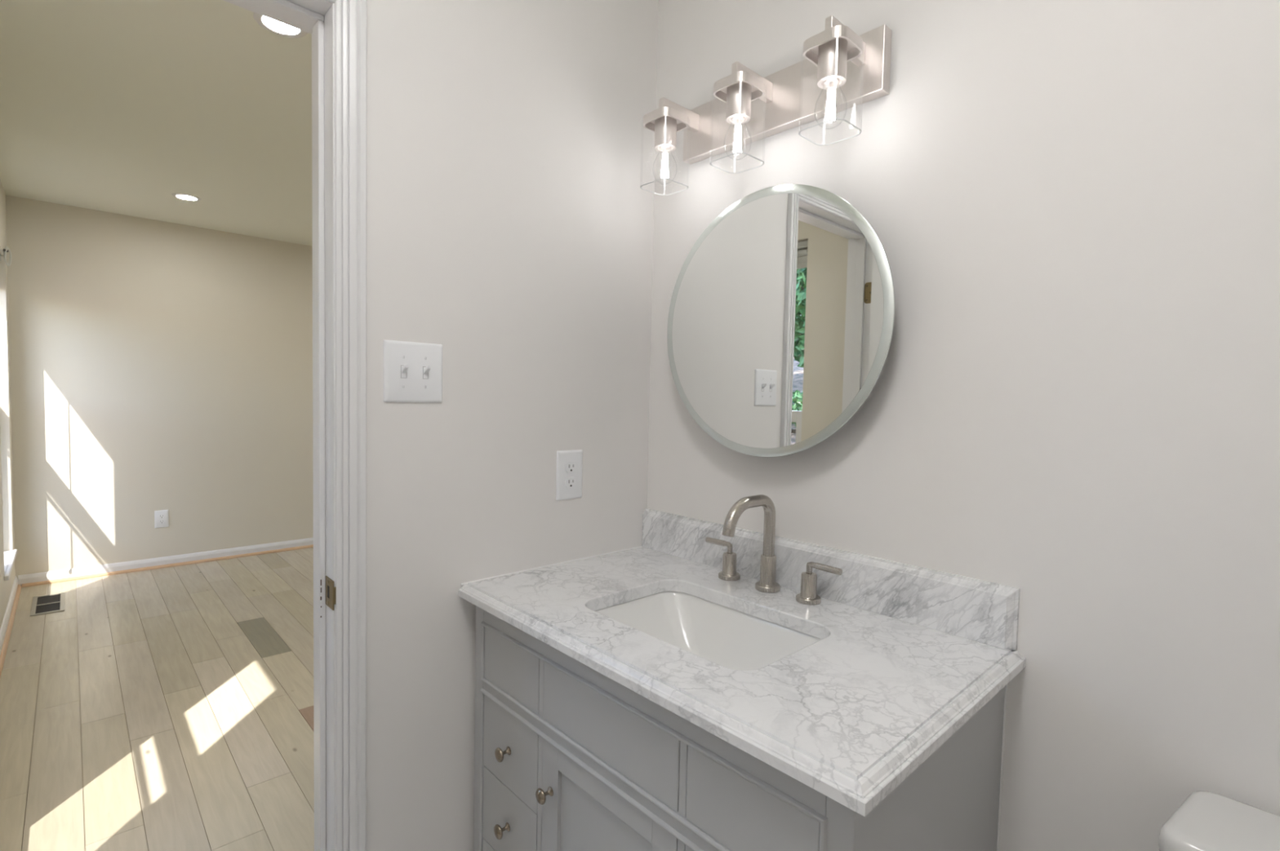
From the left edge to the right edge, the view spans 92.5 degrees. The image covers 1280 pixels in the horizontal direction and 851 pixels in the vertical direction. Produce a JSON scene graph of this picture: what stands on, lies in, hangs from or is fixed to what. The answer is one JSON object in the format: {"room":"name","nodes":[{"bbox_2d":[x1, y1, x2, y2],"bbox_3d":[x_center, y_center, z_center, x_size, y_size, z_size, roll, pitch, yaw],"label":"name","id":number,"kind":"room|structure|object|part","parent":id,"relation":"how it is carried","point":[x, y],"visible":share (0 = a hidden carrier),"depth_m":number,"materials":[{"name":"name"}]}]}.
{"room":"bathroom","nodes":[
{"label":"bathroom","id":0,"kind":"room"},
{"bbox_2d":[0,179,15,630],"bbox_3d":[-1.787,-0.096,1.382,0.200,2.560,6.703,-1,4,-43],"label":"wall","id":1,"kind":"structure","parent":0,"point":[6,510],"depth_m":3.67,"materials":[{"name":"beige paint"}]},
{"bbox_2d":[0,246,12,505],"bbox_3d":[-3.582,-0.281,3.425,0.110,1.510,0.648,-1,4,-43],"label":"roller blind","id":2,"kind":"object","parent":1,"relation":"attached to","point":[6,249],"visible":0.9,"depth_m":3.57,"materials":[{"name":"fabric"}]},
{"bbox_2d":[0,576,17,655],"bbox_3d":[-2.552,1.085,2.388,0.012,0.074,4.066,-1,4,-43],"label":"baseboard","id":3,"kind":"structure","parent":1,"relation":"attached to","point":[8,611],"depth_m":3.28,"materials":[{"name":"white wood"}]},
{"bbox_2d":[0,584,21,678],"bbox_3d":[-2.539,1.112,2.394,0.015,0.018,4.053,-1,4,-43],"label":"trim","id":4,"kind":"structure","parent":1,"relation":"attached to","point":[7,636],"depth_m":3.17,"materials":[{"name":"beige wood"}]},
{"bbox_2d":[4,549,17,581],"bbox_3d":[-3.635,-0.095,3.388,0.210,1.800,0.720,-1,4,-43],"label":"window sill","id":5,"kind":"structure","parent":1,"relation":"in","point":[9,556],"depth_m":3.49,"materials":[{"name":"white wood"}]},
{"bbox_2d":[0,0,312,246],"bbox_3d":[-0.326,-1.345,2.660,4.020,0.120,6.703,-1,4,-43],"label":"ceiling","id":6,"kind":"structure","parent":0,"point":[122,107],"depth_m":2.58,"materials":[{"name":"white paint"}]},
{"bbox_2d":[171,193,200,200],"bbox_3d":[-2.751,-1.385,3.721,0.144,0.006,0.144,-1,4,-43],"label":"recessed light","id":7,"kind":"object","parent":6,"relation":"in","point":[181,196],"visible":1,"depth_m":3.71,"materials":[{"name":"white plastic"}]},
{"bbox_2d":[253,12,307,37],"bbox_3d":[-1.131,-1.266,1.933,0.150,0.006,0.150,-1,4,-43],"label":"recessed light","id":8,"kind":"object","parent":6,"relation":"in","point":[276,27],"visible":0.55,"depth_m":1.95,"materials":[{"name":"white ceramic"}]},
{"bbox_2d":[0,547,314,850],"bbox_3d":[-1.135,1.121,3.610,3.750,0.050,4.213,-1,4,-43],"label":"floor","id":9,"kind":"structure","parent":0,"point":[168,708],"depth_m":2.42,"materials":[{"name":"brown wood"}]},
{"bbox_2d":[30,592,65,616],"bbox_3d":[-3.463,1.044,3.590,0.140,0.005,0.410,-1,4,-43],"label":"floor vent","id":10,"kind":"object","parent":9,"relation":"in","point":[52,603],"visible":1,"depth_m":3.58,"materials":[{"name":"silver metal"}]},
{"bbox_2d":[5,195,313,577],"bbox_3d":[-2.605,-0.228,5.115,4.050,2.440,0.120,-1,4,-43],"label":"wall","id":11,"kind":"structure","parent":0,"point":[155,365],"depth_m":4.28,"materials":[{"name":"beige paint"}]},
{"bbox_2d":[154,510,168,528],"bbox_3d":[-3.394,0.664,4.352,0.079,0.124,0.009,-1,4,-43],"label":"electrical outlet","id":12,"kind":"object","parent":11,"relation":"attached to","point":[162,517],"visible":1,"depth_m":4.35,"materials":[{"name":"white plastic"}]},
{"bbox_2d":[158,514,164,518],"bbox_3d":[-3.392,0.644,4.350,0.035,0.027,0.003,-1,4,-43],"label":"receptacle","id":13,"kind":"object","parent":12,"relation":"attached to","point":[160,516],"depth_m":4.35,"materials":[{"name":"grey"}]},
{"bbox_2d":[159,520,164,524],"bbox_3d":[-3.393,0.683,4.351,0.035,0.027,0.003,-1,4,-43],"label":"receptacle","id":14,"kind":"object","parent":12,"relation":"attached to","point":[161,522],"depth_m":4.35,"materials":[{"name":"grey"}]},
{"bbox_2d":[17,537,313,586],"bbox_3d":[-2.560,0.956,5.147,3.738,0.074,0.012,-1,4,-43],"label":"baseboard","id":15,"kind":"structure","parent":11,"relation":"attached to","point":[69,573],"depth_m":4.34,"materials":[{"name":"white wood"}]},
{"bbox_2d":[22,545,313,587],"bbox_3d":[-2.545,0.984,5.143,3.722,0.018,0.015,-1,4,-43],"label":"trim","id":16,"kind":"structure","parent":11,"relation":"attached to","point":[65,580],"depth_m":4.34,"materials":[{"name":"beige wood"}]},
{"bbox_2d":[365,0,658,850],"bbox_3d":[0.282,-0.022,2.059,3.750,2.440,0.127,-1,4,-43],"label":"wall","id":17,"kind":"structure","parent":0,"point":[510,219],"depth_m":1.38,"materials":[{"name":"white paint"}]},
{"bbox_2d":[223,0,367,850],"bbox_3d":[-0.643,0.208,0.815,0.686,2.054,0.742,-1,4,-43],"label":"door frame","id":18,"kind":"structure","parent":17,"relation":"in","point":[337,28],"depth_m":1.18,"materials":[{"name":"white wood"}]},
{"bbox_3d":[-0.600,0.326,1.196,0.012,0.057,0.048,-1,4,-43],"label":"strike plate","id":19,"kind":"part","parent":18,"relation":"part of","materials":[{"name":"gold metal"}]},
{"bbox_3d":[-0.561,0.193,1.190,0.054,2.054,0.017,-1,4,-43],"label":"casing","id":20,"kind":"part","parent":18,"relation":"part of","materials":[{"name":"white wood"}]},
{"bbox_2d":[383,340,442,402],"bbox_3d":[-0.461,-0.109,1.260,0.123,0.124,0.022,-1,4,-43],"label":"light switch","id":21,"kind":"object","parent":17,"relation":"attached to","point":[413,371],"visible":1,"depth_m":1.26,"materials":[{"name":"white plastic"}]},
{"bbox_2d":[555,449,582,500],"bbox_3d":[-0.176,0.125,1.549,0.079,0.124,0.009,-1,4,-43],"label":"electrical outlet","id":22,"kind":"object","parent":17,"relation":"attached to","point":[569,463],"visible":1,"depth_m":1.54,"materials":[{"name":"white plastic"}]},
{"bbox_2d":[564,477,576,488],"bbox_3d":[-0.175,0.144,1.548,0.035,0.027,0.003,-1,4,-43],"label":"receptacle","id":23,"kind":"object","parent":22,"relation":"attached to","point":[570,482],"depth_m":1.55,"materials":[{"name":"grey plastic"}]},
{"bbox_2d":[564,462,576,473],"bbox_3d":[-0.174,0.105,1.546,0.035,0.027,0.003,-1,4,-43],"label":"receptacle","id":24,"kind":"object","parent":22,"relation":"attached to","point":[570,467],"depth_m":1.54,"materials":[{"name":"grey plastic"}]},
{"bbox_2d":[647,0,1279,850],"bbox_3d":[0.876,0.044,0.908,0.120,2.440,2.370,-1,4,-43],"label":"wall","id":25,"kind":"structure","parent":0,"point":[1073,206],"depth_m":1.01,"materials":[{"name":"white paint"}]},
{"bbox_2d":[640,15,891,195],"bbox_3d":[0.245,-0.678,1.345,0.187,0.228,0.535,-1,4,-43],"label":"vanity light","id":26,"kind":"object","parent":25,"relation":"attached to","point":[842,68],"visible":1,"depth_m":1.31,"materials":[{"name":"silver metal"}]},
{"bbox_3d":[0.060,-0.653,1.476,0.094,0.159,0.094,-1,4,-43],"label":"lamp shade","id":27,"kind":"part","parent":26,"relation":"part of","materials":[{"name":"clear glass"}]},
{"bbox_3d":[0.061,-0.665,1.475,0.027,0.032,0.027,-1,4,-43],"label":"bulb stem","id":28,"kind":"part","parent":26,"relation":"part of","materials":[{"name":"silver metal"}]},
{"bbox_2d":[654,115,676,152],"bbox_3d":[0.061,-0.702,1.473,0.052,0.070,0.052,-1,4,-43],"label":"socket","id":29,"kind":"object","parent":26,"relation":"attached to","point":[665,126],"depth_m":1.45,"materials":[{"name":"silver metal"}]},
{"bbox_3d":[0.097,-0.760,1.502,0.128,0.040,0.015,-1,4,-43],"label":"arm","id":30,"kind":"part","parent":26,"relation":"part of","materials":[{"name":"silver metal"}]},
{"bbox_3d":[0.210,-0.654,1.314,0.027,0.032,0.027,-1,4,-43],"label":"bulb stem","id":31,"kind":"part","parent":26,"relation":"part of","materials":[{"name":"silver metal"}]},
{"bbox_2d":[725,81,751,124],"bbox_3d":[0.211,-0.691,1.312,0.052,0.070,0.052,-1,4,-43],"label":"socket","id":32,"kind":"object","parent":26,"relation":"attached to","point":[739,95],"depth_m":1.29,"materials":[{"name":"silver metal"}]},
{"bbox_3d":[0.246,-0.750,1.341,0.128,0.040,0.015,-1,4,-43],"label":"arm","id":33,"kind":"part","parent":26,"relation":"part of","materials":[{"name":"silver metal"}]},
{"bbox_3d":[0.360,-0.632,1.154,0.094,0.159,0.094,-1,4,-43],"label":"lamp shade","id":34,"kind":"part","parent":26,"relation":"part of","materials":[{"name":"clear glass"}]},
{"bbox_3d":[0.360,-0.643,1.153,0.027,0.032,0.027,-1,4,-43],"label":"bulb stem","id":35,"kind":"part","parent":26,"relation":"part of","materials":[{"name":"silver metal"}]},
{"bbox_2d":[817,37,847,89],"bbox_3d":[0.361,-0.680,1.152,0.052,0.070,0.052,-1,4,-43],"label":"socket","id":36,"kind":"object","parent":26,"relation":"attached to","point":[832,55],"depth_m":1.13,"materials":[{"name":"silver metal"}]},
{"bbox_3d":[0.396,-0.739,1.180,0.128,0.040,0.015,-1,4,-43],"label":"arm","id":37,"kind":"part","parent":26,"relation":"part of","materials":[{"name":"silver metal"}]},
{"bbox_2d":[666,184,894,457],"bbox_3d":[0.296,-0.229,1.391,0.064,0.597,0.597,-1,4,-43],"label":"round mirror","id":38,"kind":"object","parent":25,"relation":"attached to","point":[781,313],"visible":1,"depth_m":1.33,"materials":[{"name":"grey mirror"}]},
{"bbox_3d":[0.228,1.297,0.471,1.465,0.050,2.250,-1,4,-43],"label":"floor","id":39,"kind":"structure","parent":0,"visible":0},
{"bbox_2d":[473,606,1007,850],"bbox_3d":[0.120,0.816,1.232,0.571,0.835,0.916,-1,4,-43],"label":"vanity cabinet","id":40,"kind":"object","parent":39,"relation":"on","point":[568,757],"visible":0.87,"depth_m":1.01,"materials":[{"name":"grey paint"}]},
{"bbox_3d":[-0.348,0.799,1.390,0.042,0.835,0.037,-1,4,-43],"label":"leg","id":41,"kind":"part","parent":40,"relation":"part of","materials":[{"name":"grey paint"}]},
{"bbox_3d":[-0.273,0.997,1.295,0.018,0.150,0.212,-1,4,-43],"label":"drawer","id":42,"kind":"part","parent":40,"relation":"part of","materials":[{"name":"grey paint"}]},
{"bbox_3d":[-0.286,0.840,1.271,0.029,0.028,0.028,-1,4,-43],"label":"knob","id":43,"kind":"part","parent":40,"relation":"part of","materials":[{"name":"brown metal"}]},
{"bbox_3d":[-0.283,0.676,1.264,0.029,0.028,0.028,-1,4,-43],"label":"knob","id":44,"kind":"part","parent":40,"relation":"part of","materials":[{"name":"brown metal"}]},
{"bbox_3d":[-0.270,0.839,1.288,0.018,0.162,0.212,-1,4,-43],"label":"drawer","id":45,"kind":"part","parent":40,"relation":"part of","materials":[{"name":"grey paint"}]},
{"bbox_3d":[-0.266,0.676,1.280,0.018,0.161,0.212,-1,4,-43],"label":"drawer","id":46,"kind":"part","parent":40,"relation":"part of","materials":[{"name":"grey paint"}]},
{"bbox_3d":[-0.263,0.502,1.272,0.018,0.112,0.212,-1,4,-43],"label":"drawer","id":47,"kind":"part","parent":40,"relation":"part of","materials":[{"name":"grey paint"}]},
{"bbox_3d":[-0.180,0.695,1.153,0.029,0.028,0.028,-1,4,-43],"label":"knob","id":48,"kind":"part","parent":40,"relation":"part of","materials":[{"name":"brown metal"}]},
{"bbox_3d":[-0.070,0.848,1.059,0.007,0.496,0.839,-1,4,-43],"label":"bead moulding","id":49,"kind":"part","parent":40,"relation":"part of","materials":[{"name":"grey paint"}]},
{"bbox_3d":[-0.064,0.842,1.069,0.005,0.392,0.260,-1,4,-43],"label":"door panel","id":50,"kind":"part","parent":40,"relation":"part of","materials":[{"name":"grey paint"}]},
{"bbox_3d":[-0.065,0.848,1.068,0.018,0.476,0.356,-1,4,-43],"label":"door","id":51,"kind":"part","parent":40,"relation":"part of","materials":[{"name":"grey paint"}]},
{"bbox_3d":[-0.058,0.516,1.052,0.018,0.112,0.356,-1,4,-43],"label":"drawer","id":52,"kind":"part","parent":40,"relation":"part of","materials":[{"name":"grey paint"}]},
{"bbox_3d":[-0.063,0.517,1.043,0.007,0.132,0.839,-1,4,-43],"label":"bead moulding","id":53,"kind":"part","parent":40,"relation":"part of","materials":[{"name":"grey paint"}]},
{"bbox_3d":[0.145,0.705,0.839,0.018,0.161,0.218,-1,4,-43],"label":"drawer","id":54,"kind":"part","parent":40,"relation":"part of","materials":[{"name":"grey paint"}]},
{"bbox_2d":[458,546,1026,817],"bbox_3d":[0.130,0.384,1.208,0.574,0.031,0.952,-1,4,-43],"label":"countertop","id":55,"kind":"structure","parent":40,"relation":"on","point":[851,714],"depth_m":0.97,"materials":[{"name":"white stone"}]},
{"bbox_2d":[595,591,821,671],"bbox_3d":[0.118,0.468,1.200,0.332,0.137,0.476,-1,4,-43],"label":"undermount sink","id":56,"kind":"object","parent":55,"relation":"in","point":[722,636],"visible":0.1,"depth_m":1.33,"materials":[{"name":"white ceramic"}]},
{"bbox_2d":[705,494,842,605],"bbox_3d":[0.238,0.260,1.326,0.186,0.216,0.357,-1,4,-43],"label":"faucet","id":57,"kind":"object","parent":55,"relation":"on","point":[767,584],"visible":1,"depth_m":1.35,"materials":[{"name":"silver metal"}]},
{"bbox_3d":[0.183,0.281,1.482,0.014,0.015,0.056,-1,4,-43],"label":"lever","id":58,"kind":"part","parent":57,"relation":"part of","materials":[{"name":"silver metal"}]},
{"bbox_3d":[0.209,0.290,1.454,0.012,0.028,0.024,-1,4,-43],"label":"lever stem","id":59,"kind":"part","parent":57,"relation":"part of","materials":[{"name":"silver metal"}]},
{"bbox_3d":[0.212,0.331,1.452,0.051,0.060,0.051,-1,4,-43],"label":"handle","id":60,"kind":"part","parent":57,"relation":"part of","materials":[{"name":"silver metal"}]},
{"bbox_3d":[0.235,0.225,1.317,0.171,0.147,0.025,-1,4,-43],"label":"spout","id":61,"kind":"part","parent":57,"relation":"part of","materials":[{"name":"silver metal"}]},
{"bbox_3d":[0.286,0.328,1.371,0.055,0.077,0.055,-1,4,-43],"label":"spout","id":62,"kind":"part","parent":57,"relation":"part of","materials":[{"name":"silver metal"}]},
{"bbox_3d":[0.357,0.342,1.296,0.051,0.060,0.051,-1,4,-43],"label":"handle","id":63,"kind":"part","parent":57,"relation":"part of","materials":[{"name":"silver metal"}]},
{"bbox_3d":[0.362,0.301,1.290,0.012,0.028,0.024,-1,4,-43],"label":"lever stem","id":64,"kind":"part","parent":57,"relation":"part of","materials":[{"name":"silver metal"}]},
{"bbox_3d":[0.388,0.295,1.262,0.014,0.015,0.056,-1,4,-43],"label":"lever","id":65,"kind":"part","parent":57,"relation":"part of","materials":[{"name":"silver metal"}]},
{"bbox_2d":[641,508,1020,650],"bbox_3d":[0.331,0.313,1.399,0.018,0.107,0.936,-1,4,-43],"label":"marble upstand","id":66,"kind":"object","parent":55,"relation":"on","point":[981,611],"visible":0.98,"depth_m":1.24,"materials":[{"name":"white stone"}]},
{"bbox_3d":[0.149,0.531,0.830,0.018,0.112,0.218,-1,4,-43],"label":"drawer","id":67,"kind":"part","parent":40,"relation":"part of","materials":[{"name":"grey paint"}]},
{"bbox_3d":[0.243,0.841,0.755,0.042,0.835,0.037,-1,4,-43],"label":"leg","id":68,"kind":"part","parent":40,"relation":"part of","materials":[{"name":"grey paint"}]},
{"bbox_2d":[1158,791,1279,850],"bbox_3d":[0.684,0.907,0.513,0.707,0.746,0.466,-1,4,-43],"label":"toilet","id":69,"kind":"object","parent":39,"relation":"on","point":[1206,821],"visible":1,"depth_m":0.80,"materials":[{"name":"white glazed porcelain"}]}
]}

